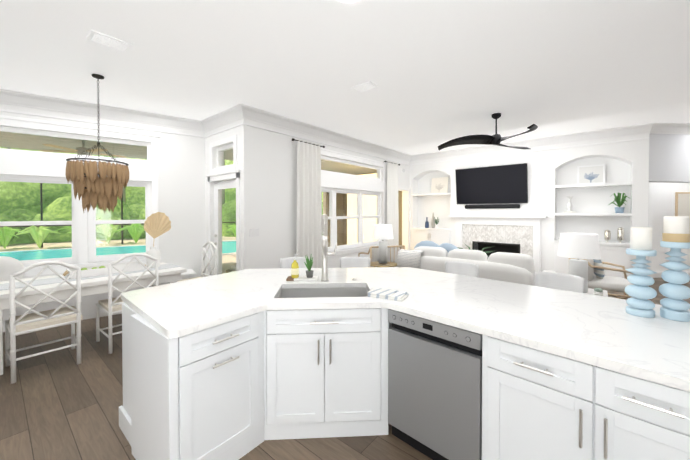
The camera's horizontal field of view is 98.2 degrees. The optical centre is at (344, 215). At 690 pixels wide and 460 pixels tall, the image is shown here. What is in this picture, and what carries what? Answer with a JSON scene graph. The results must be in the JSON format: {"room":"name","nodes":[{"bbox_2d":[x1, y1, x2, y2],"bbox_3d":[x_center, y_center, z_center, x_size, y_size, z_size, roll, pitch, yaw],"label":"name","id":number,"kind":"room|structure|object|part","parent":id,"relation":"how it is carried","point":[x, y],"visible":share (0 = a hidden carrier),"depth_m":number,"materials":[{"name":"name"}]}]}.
{"room":"kitchen","nodes":[
{"label":"kitchen","id":0,"kind":"room"},
{"bbox_2d":[0,104,378,278],"bbox_3d":[-3.056,-0.124,5.191,2.724,3.150,8.937,1,1,40],"label":"wall","id":1,"kind":"structure","parent":0,"point":[168,174],"depth_m":4.87,"materials":[{"name":"white paint"}]},
{"bbox_2d":[0,89,206,137],"bbox_3d":[-4.587,-1.546,4.027,1.363,0.275,4.843,1,1,40],"label":"crown molding","id":2,"kind":"structure","parent":1,"relation":"attached to","point":[9,97],"depth_m":4.54,"materials":[{"name":"white paint"}]},
{"bbox_2d":[205,121,236,276],"bbox_3d":[-2.171,-0.126,5.306,1.320,3.150,0.200,1,1,40],"label":"wall","id":3,"kind":"structure","parent":0,"point":[221,135],"depth_m":5.40,"materials":[{"name":"white paint"}]},
{"bbox_2d":[200,106,240,136],"bbox_3d":[-2.081,-1.560,5.005,1.170,0.275,0.115,1,1,40],"label":"crown molding","id":4,"kind":"structure","parent":3,"relation":"attached to","point":[217,120],"depth_m":5.03,"materials":[{"name":"white paint"}]},
{"bbox_2d":[206,135,240,275],"bbox_3d":[-2.035,0.076,5.129,1.100,2.750,0.170,1,1,40],"label":"door","id":5,"kind":"structure","parent":3,"relation":"in","point":[225,172],"depth_m":5.19,"materials":[{"name":"white paint"}]},
{"bbox_2d":[237,118,409,269],"bbox_3d":[-0.287,-0.155,7.406,1.650,3.150,5.840,1,1,40],"label":"wall","id":6,"kind":"structure","parent":0,"point":[266,162],"depth_m":5.36,"materials":[{"name":"white paint"}]},
{"bbox_2d":[292,138,324,267],"bbox_3d":[-0.689,0.009,5.634,0.125,2.790,0.840,1,1,40],"label":"curtain","id":7,"kind":"object","parent":6,"relation":"hanging from","point":[308,228],"visible":0.92,"depth_m":5.62,"materials":[{"name":"white fabric"}]},
{"bbox_3d":[-0.694,-1.355,5.620,0.111,0.044,0.840,1,1,40],"label":"rod","id":8,"kind":"part","parent":7,"relation":"part of","materials":[{"name":"grey metal"}]},
{"bbox_2d":[384,161,399,244],"bbox_3d":[1.230,-0.021,7.907,0.125,2.790,0.770,1,1,40],"label":"curtain","id":9,"kind":"object","parent":6,"relation":"hanging from","point":[392,198],"visible":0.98,"depth_m":7.91,"materials":[{"name":"white fabric"}]},
{"bbox_2d":[236,103,411,164],"bbox_3d":[0.127,-1.581,6.586,0.115,0.275,5.381,1,1,40],"label":"crown molding","id":10,"kind":"structure","parent":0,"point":[242,110],"depth_m":5.64,"materials":[{"name":"white paint"}]},
{"bbox_2d":[0,278,689,459],"bbox_3d":[2.506,1.489,4.558,11.580,0.060,14.724,1,1,40],"label":"floor","id":11,"kind":"structure","parent":0,"point":[61,404],"depth_m":2.25,"materials":[{"name":"brown wood"}]},
{"bbox_2d":[5,261,82,383],"bbox_3d":[-2.976,0.950,2.964,0.544,1.062,0.514,1,1,40],"label":"dining chair","id":12,"kind":"object","parent":11,"relation":"on","point":[26,323],"visible":1,"depth_m":2.84,"materials":[{"name":"white paint"}]},
{"bbox_2d":[0,262,186,374],"bbox_3d":[-3.389,1.096,3.090,0.796,0.766,3.036,1,1,40],"label":"dining table","id":13,"kind":"object","parent":11,"relation":"on","point":[167,272],"visible":0.69,"depth_m":3.26,"materials":[{"name":"white paint"}]},
{"bbox_2d":[63,261,145,278],"bbox_3d":[-2.936,0.659,3.698,0.260,0.089,0.805,1,1,40],"label":"tray","id":14,"kind":"object","parent":13,"relation":"on","point":[90,271],"visible":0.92,"depth_m":3.59,"materials":[{"name":"white paint"}]},
{"bbox_2d":[144,212,170,267],"bbox_3d":[-2.574,0.322,4.109,0.176,0.753,0.292,1,1,40],"label":"vase","id":15,"kind":"object","parent":13,"relation":"on","point":[157,224],"visible":0.9,"depth_m":4.08,"materials":[{"name":"white ceramic"}]},
{"bbox_2d":[2,269,195,331],"bbox_3d":[-4.503,1.223,3.887,4.590,0.490,0.480,-1,1,-35],"label":"window bench","id":16,"kind":"object","parent":11,"relation":"on","point":[88,306],"visible":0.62,"depth_m":4.22,"materials":[{"name":"white paint"}]},
{"bbox_2d":[0,256,24,280],"bbox_3d":[-4.538,0.753,3.941,0.179,0.440,0.445,1,1,40],"label":"pillow","id":17,"kind":"object","parent":16,"relation":"on","point":[9,266],"visible":0.56,"depth_m":3.95,"materials":[{"name":"white fabric"}]},
{"bbox_2d":[119,303,126,438],"bbox_3d":[-1.074,1.052,2.436,0.360,0.877,1.175,1,1,40],"label":"base cabinet","id":18,"kind":"object","parent":11,"relation":"on","point":[122,409],"depth_m":2.07,"materials":[{"name":"wood"}]},
{"bbox_2d":[96,253,158,353],"bbox_3d":[-2.547,0.942,3.518,0.544,1.062,0.514,1,1,40],"label":"dining chair","id":19,"kind":"object","parent":11,"relation":"on","point":[110,306],"visible":0.65,"depth_m":3.30,"materials":[{"name":"white paint"}]},
{"bbox_2d":[127,310,266,459],"bbox_3d":[-0.935,1.058,1.923,0.598,0.879,0.601,1,1,40],"label":"base cabinet","id":20,"kind":"object","parent":11,"relation":"on","point":[177,409],"depth_m":1.68,"materials":[{"name":"wood"}]},
{"bbox_2d":[121,258,689,459],"bbox_3d":[0.467,0.601,1.915,3.900,0.040,2.364,1,1,40],"label":"kitchen island","id":21,"kind":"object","parent":20,"relation":"on","point":[462,367],"depth_m":1.78,"materials":[{"name":"white stone"}]},
{"bbox_2d":[286,276,317,280],"bbox_3d":[-0.382,0.561,2.680,0.270,0.016,0.130,0,1,-3],"label":"tray","id":22,"kind":"object","parent":21,"relation":"on","point":[303,278],"visible":0.92,"depth_m":2.64,"materials":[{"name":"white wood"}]},
{"bbox_2d":[291,254,298,277],"bbox_3d":[-0.447,0.447,2.675,0.069,0.209,0.069,1,1,40],"label":"soap bottle","id":23,"kind":"object","parent":22,"relation":"on","point":[294,269],"visible":1,"depth_m":2.65,"materials":[{"name":"yellow plastic"}]},
{"bbox_2d":[304,255,313,277],"bbox_3d":[-0.314,0.446,2.689,0.096,0.212,0.120,1,1,40],"label":"potted plant","id":24,"kind":"object","parent":22,"relation":"on","point":[309,272],"visible":1,"depth_m":2.66,"materials":[{"name":"green plant"}]},
{"bbox_2d":[277,287,368,297],"bbox_3d":[-0.160,0.736,2.328,0.844,0.242,0.833,1,1,40],"label":"sink","id":25,"kind":"object","parent":21,"relation":"in","point":[285,292],"depth_m":2.54,"materials":[{"name":"silver metal"}]},
{"bbox_2d":[264,308,388,439],"bbox_3d":[-0.140,1.053,2.293,1.002,0.879,0.992,1,1,40],"label":"base cabinet","id":26,"kind":"object","parent":21,"relation":"in","point":[326,370],"depth_m":2.00,"materials":[{"name":"white paint"}]},
{"bbox_2d":[321,214,356,280],"bbox_3d":[-0.105,0.277,2.579,0.238,0.587,0.392,1,1,40],"label":"faucet","id":27,"kind":"object","parent":21,"relation":"on","point":[324,222],"depth_m":2.60,"materials":[{"name":"silver metal"}]},
{"bbox_2d":[367,288,408,300],"bbox_3d":[0.308,0.561,2.147,0.260,0.030,0.170,0,1,25],"label":"tea towel","id":28,"kind":"object","parent":21,"relation":"on","point":[389,294],"visible":1,"depth_m":2.10,"materials":[{"name":"white fabric"}]},
{"bbox_2d":[388,309,481,459],"bbox_3d":[0.529,1.062,1.826,0.600,0.868,0.117,1,1,40],"label":"dishwasher","id":29,"kind":"object","parent":21,"relation":"in","point":[435,366],"depth_m":1.77,"materials":[{"name":"silver metal"}]},
{"bbox_2d":[625,227,656,317],"bbox_3d":[1.740,0.324,1.759,0.136,0.514,0.136,1,1,40],"label":"candle holder","id":30,"kind":"object","parent":21,"relation":"on","point":[640,291],"visible":1,"depth_m":1.73,"materials":[{"name":"blue ceramic"}]},
{"bbox_2d":[659,216,689,321],"bbox_3d":[1.872,0.293,1.694,0.130,0.579,0.130,1,1,40],"label":"candle holder","id":31,"kind":"object","parent":21,"relation":"on","point":[676,240],"visible":1,"depth_m":1.66,"materials":[{"name":"blue ceramic"}]},
{"bbox_2d":[177,241,217,281],"bbox_3d":[-2.283,0.929,4.506,0.514,1.062,0.544,1,1,40],"label":"dining chair","id":32,"kind":"object","parent":11,"relation":"on","point":[215,256],"visible":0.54,"depth_m":4.68,"materials":[{"name":"white paint"}]},
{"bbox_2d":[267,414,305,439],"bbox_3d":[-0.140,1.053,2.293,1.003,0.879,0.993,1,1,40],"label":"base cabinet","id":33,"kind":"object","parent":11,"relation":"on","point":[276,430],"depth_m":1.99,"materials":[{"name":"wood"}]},
{"bbox_2d":[280,257,309,267],"bbox_3d":[-0.591,0.997,3.539,0.444,0.957,0.424,0,1,-3],"label":"bar stool","id":34,"kind":"object","parent":11,"relation":"on","point":[287,262],"visible":0.17,"depth_m":3.69,"materials":[{"name":"white plastic"}]},
{"bbox_2d":[340,257,370,267],"bbox_3d":[0.128,0.996,3.579,0.444,0.957,0.424,0,1,-3],"label":"bar stool","id":35,"kind":"object","parent":11,"relation":"on","point":[354,262],"visible":0.12,"depth_m":3.73,"materials":[{"name":"white fabric"}]},
{"bbox_2d":[358,245,404,266],"bbox_3d":[0.736,1.007,6.192,0.756,0.861,0.796,0,1,-15],"label":"rattan chair","id":36,"kind":"object","parent":11,"relation":"on","point":[392,252],"visible":0.38,"depth_m":5.85,"materials":[{"name":"beige fabric"}]},
{"bbox_2d":[370,261,396,266],"bbox_3d":[0.683,1.148,5.387,0.524,0.600,0.524,1,1,40],"label":"side table","id":37,"kind":"object","parent":11,"relation":"on","point":[387,264],"visible":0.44,"depth_m":5.30,"materials":[{"name":"brown wood"}]},
{"bbox_2d":[373,224,393,263],"bbox_3d":[0.683,0.506,5.378,0.376,0.683,0.376,1,1,40],"label":"table lamp","id":38,"kind":"object","parent":37,"relation":"on","point":[382,231],"visible":1,"depth_m":5.28,"materials":[{"name":"white ceramic"}]},
{"bbox_2d":[445,261,478,276],"bbox_3d":[1.216,1.001,3.231,0.444,0.957,0.424,1,1,44],"label":"bar stool","id":39,"kind":"object","parent":11,"relation":"on","point":[463,268],"visible":0.17,"depth_m":3.37,"materials":[{"name":"white fabric"}]},
{"bbox_2d":[457,244,493,255],"bbox_3d":[2.991,1.076,7.104,0.958,0.695,1.035,1,1,40],"label":"floor plant","id":40,"kind":"object","parent":11,"relation":"on","point":[481,250],"visible":0.19,"depth_m":7.17,"materials":[{"name":"green plant"}]},
{"bbox_2d":[397,241,555,285],"bbox_3d":[2.050,0.944,4.840,2.250,1.023,1.009,1,1,40],"label":"sofa","id":41,"kind":"object","parent":11,"relation":"on","point":[518,268],"visible":0.44,"depth_m":4.46,"materials":[{"name":"white fabric"}]},
{"bbox_2d":[397,249,423,268],"bbox_3d":[1.175,0.789,5.160,0.422,0.429,0.373,1,1,40],"label":"throw","id":42,"kind":"object","parent":41,"relation":"on","point":[405,258],"depth_m":5.01,"materials":[{"name":"white fabric"}]},
{"bbox_2d":[534,272,585,292],"bbox_3d":[1.846,1.009,2.616,0.444,0.957,0.424,1,1,44],"label":"bar stool","id":43,"kind":"object","parent":11,"relation":"on","point":[565,282],"visible":0.21,"depth_m":2.74,"materials":[{"name":"white fabric"}]},
{"bbox_2d":[585,288,607,296],"bbox_3d":[3.046,1.219,3.849,0.504,0.500,0.504,1,1,40],"label":"side table","id":44,"kind":"object","parent":11,"relation":"on","point":[591,290],"visible":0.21,"depth_m":3.78,"materials":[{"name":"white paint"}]},
{"bbox_2d":[557,233,600,292],"bbox_3d":[3.005,0.600,3.851,0.442,0.736,0.442,1,1,40],"label":"table lamp","id":45,"kind":"object","parent":44,"relation":"on","point":[580,247],"visible":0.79,"depth_m":3.75,"materials":[{"name":"white fabric"}]},
{"bbox_2d":[593,288,603,295],"bbox_3d":[3.081,0.924,3.635,0.096,0.094,0.096,1,1,40],"label":"succulent pot","id":46,"kind":"object","parent":44,"relation":"on","point":[598,291],"visible":1,"depth_m":3.61,"materials":[{"name":"white ceramic"}]},
{"bbox_2d":[569,258,648,299],"bbox_3d":[4.090,0.924,4.707,0.796,1.069,0.756,0,1,25],"label":"armchair","id":47,"kind":"object","parent":11,"relation":"on","point":[599,278],"visible":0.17,"depth_m":4.54,"materials":[{"name":"beige fabric"}]},
{"bbox_2d":[575,258,632,292],"bbox_3d":[4.089,0.867,4.707,0.794,0.540,0.748,1,1,40],"label":"cushion","id":48,"kind":"object","parent":47,"relation":"on","point":[599,280],"depth_m":4.54,"materials":[{"name":"white fabric"}]},
{"bbox_2d":[0,0,689,154],"bbox_3d":[2.490,-1.750,4.527,12.221,0.120,15.324,1,1,40],"label":"ceiling","id":49,"kind":"structure","parent":0,"point":[439,72],"depth_m":3.24,"materials":[{"name":"white paint"}]},
{"bbox_2d":[65,74,128,212],"bbox_3d":[-2.953,-0.854,3.592,0.582,1.647,0.590,1,1,40],"label":"chandelier","id":50,"kind":"object","parent":49,"relation":"hanging from","point":[104,190],"visible":1,"depth_m":3.45,"materials":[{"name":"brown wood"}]},
{"bbox_2d":[86,29,133,52],"bbox_3d":[-2.249,-1.659,2.863,0.220,0.018,0.320,1,1,40],"label":"ceiling vent","id":51,"kind":"object","parent":49,"relation":"in","point":[108,41],"depth_m":2.84,"materials":[{"name":"white paint"}]},
{"bbox_2d":[351,81,379,92],"bbox_3d":[0.263,-1.673,3.906,0.310,0.018,0.210,1,1,40],"label":"ceiling vent","id":52,"kind":"object","parent":49,"relation":"in","point":[367,86],"depth_m":3.88,"materials":[{"name":"white paint"}]},
{"bbox_2d":[438,113,537,149],"bbox_3d":[2.454,-1.444,5.140,1.588,0.510,1.668,1,1,40],"label":"ceiling fan","id":53,"kind":"object","parent":49,"relation":"hanging from","point":[495,139],"visible":1,"depth_m":4.98,"materials":[{"name":"black metal"}]},
{"bbox_2d":[409,134,648,277],"bbox_3d":[3.788,-0.154,7.349,5.150,3.150,0.670,1,1,40],"label":"wall","id":54,"kind":"structure","parent":0,"point":[537,224],"depth_m":6.67,"materials":[{"name":"white paint"}]},
{"bbox_2d":[425,217,428,227],"bbox_3d":[2.361,0.198,8.617,0.110,0.310,0.108,1,1,40],"label":"bottle","id":55,"kind":"object","parent":54,"relation":"on","point":[426,224],"visible":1,"depth_m":8.58,"materials":[{"name":"blue glass"}]},
{"bbox_2d":[412,193,450,195],"bbox_3d":[2.507,-0.600,8.493,1.126,0.050,0.375,1,1,40],"label":"shelf","id":56,"kind":"object","parent":54,"relation":"attached to","point":[413,194],"depth_m":8.48,"materials":[{"name":"white paint"}]},
{"bbox_2d":[431,177,448,192],"bbox_3d":[2.679,-0.856,8.468,0.480,0.458,0.084,1,1,40],"label":"art panel","id":57,"kind":"object","parent":56,"relation":"on","point":[439,185],"visible":0.96,"depth_m":8.45,"materials":[{"name":"white paper"}]},
{"bbox_2d":[431,212,434,227],"bbox_3d":[2.511,0.129,8.516,0.100,0.450,0.098,1,1,40],"label":"bottle","id":58,"kind":"object","parent":54,"relation":"on","point":[433,223],"visible":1,"depth_m":8.48,"materials":[{"name":"grey ceramic"}]},
{"bbox_2d":[455,163,527,203],"bbox_3d":[3.525,-0.742,7.285,1.600,0.899,0.194,1,1,40],"label":"screen","id":59,"kind":"object","parent":54,"relation":"attached to","point":[502,184],"visible":0.98,"depth_m":7.19,"materials":[{"name":"black"}]},
{"bbox_2d":[465,204,519,208],"bbox_3d":[3.570,-0.223,7.300,1.240,0.097,0.125,1,1,40],"label":"soundbar","id":60,"kind":"object","parent":54,"relation":"attached to","point":[501,206],"visible":0.98,"depth_m":7.21,"materials":[{"name":"black plastic"}]},
{"bbox_2d":[412,122,689,164],"bbox_3d":[5.378,-1.590,7.242,7.294,0.275,2.378,1,1,40],"label":"crown molding","id":61,"kind":"structure","parent":54,"relation":"attached to","point":[648,128],"depth_m":6.31,"materials":[{"name":"white paint"}]},
{"bbox_2d":[577,164,604,183],"bbox_3d":[5.206,-0.867,6.330,0.460,0.419,0.078,1,1,40],"label":"art","id":62,"kind":"object","parent":54,"relation":"on","point":[590,174],"visible":0.96,"depth_m":6.32,"materials":[{"name":"white paper"}]},
{"bbox_2d":[555,213,631,215],"bbox_3d":[5.155,-0.029,6.265,1.216,0.050,0.375,1,1,40],"label":"shelf","id":63,"kind":"object","parent":54,"relation":"attached to","point":[556,214],"depth_m":6.10,"materials":[{"name":"white paint"}]},
{"bbox_2d":[566,196,572,210],"bbox_3d":[4.875,-0.263,6.489,0.120,0.330,0.118,1,1,40],"label":"candlestick","id":64,"kind":"object","parent":63,"relation":"on","point":[569,205],"visible":1,"depth_m":6.46,"materials":[{"name":"white ceramic"}]},
{"bbox_2d":[609,193,628,212],"bbox_3d":[5.468,-0.255,5.971,0.331,0.409,0.331,1,1,40],"label":"potted plant","id":65,"kind":"object","parent":63,"relation":"on","point":[619,209],"visible":1,"depth_m":5.94,"materials":[{"name":"blue"}]},
{"bbox_2d":[555,182,631,188],"bbox_3d":[5.155,-0.629,6.257,1.216,0.050,0.375,1,1,40],"label":"shelf","id":66,"kind":"object","parent":54,"relation":"attached to","point":[607,185],"depth_m":6.18,"materials":[{"name":"white paint"}]},
{"bbox_2d":[604,230,610,241],"bbox_3d":[5.336,0.410,6.082,0.104,0.255,0.102,1,1,40],"label":"jar","id":67,"kind":"object","parent":54,"relation":"on","point":[607,235],"visible":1,"depth_m":6.04,"materials":[{"name":"silver glass"}]},
{"bbox_2d":[617,227,623,242],"bbox_3d":[5.508,0.384,5.976,0.104,0.310,0.102,1,1,40],"label":"jar","id":68,"kind":"object","parent":54,"relation":"on","point":[620,234],"visible":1,"depth_m":5.94,"materials":[{"name":"silver glass"}]},
{"bbox_2d":[647,182,689,271],"bbox_3d":[8.119,-0.150,7.035,3.300,3.150,0.150,0,1,-5],"label":"wall","id":69,"kind":"structure","parent":0,"point":[661,200],"depth_m":6.89,"materials":[{"name":"white paint"}]},
{"bbox_2d":[647,271,689,277],"bbox_3d":[8.126,1.359,6.974,2.203,0.135,2.203,1,1,40],"label":"baseboard","id":70,"kind":"structure","parent":69,"relation":"attached to","point":[657,275],"depth_m":6.63,"materials":[{"name":"white paint"}]},
{"bbox_2d":[675,192,689,233],"bbox_3d":[8.057,-0.031,6.939,0.840,1.025,0.035,0,1,-5],"label":"art","id":71,"kind":"object","parent":69,"relation":"attached to","point":[682,203],"visible":0.61,"depth_m":6.92,"materials":[{"name":"beige wood"}]},
{"bbox_2d":[649,134,689,182],"bbox_3d":[7.267,-1.178,5.820,3.200,1.060,0.200,0,1,-5],"label":"wall","id":72,"kind":"structure","parent":0,"point":[669,158],"depth_m":5.62,"materials":[{"name":"white paint"}]},
{"label":"outside","id":73,"kind":"structure","parent":0,"visible":0},
{"bbox_2d":[0,131,401,273],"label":"window","id":74,"kind":"structure","parent":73,"point":[56,192],"depth_m":14.20,"materials":[{"name":"green"}]}
]}

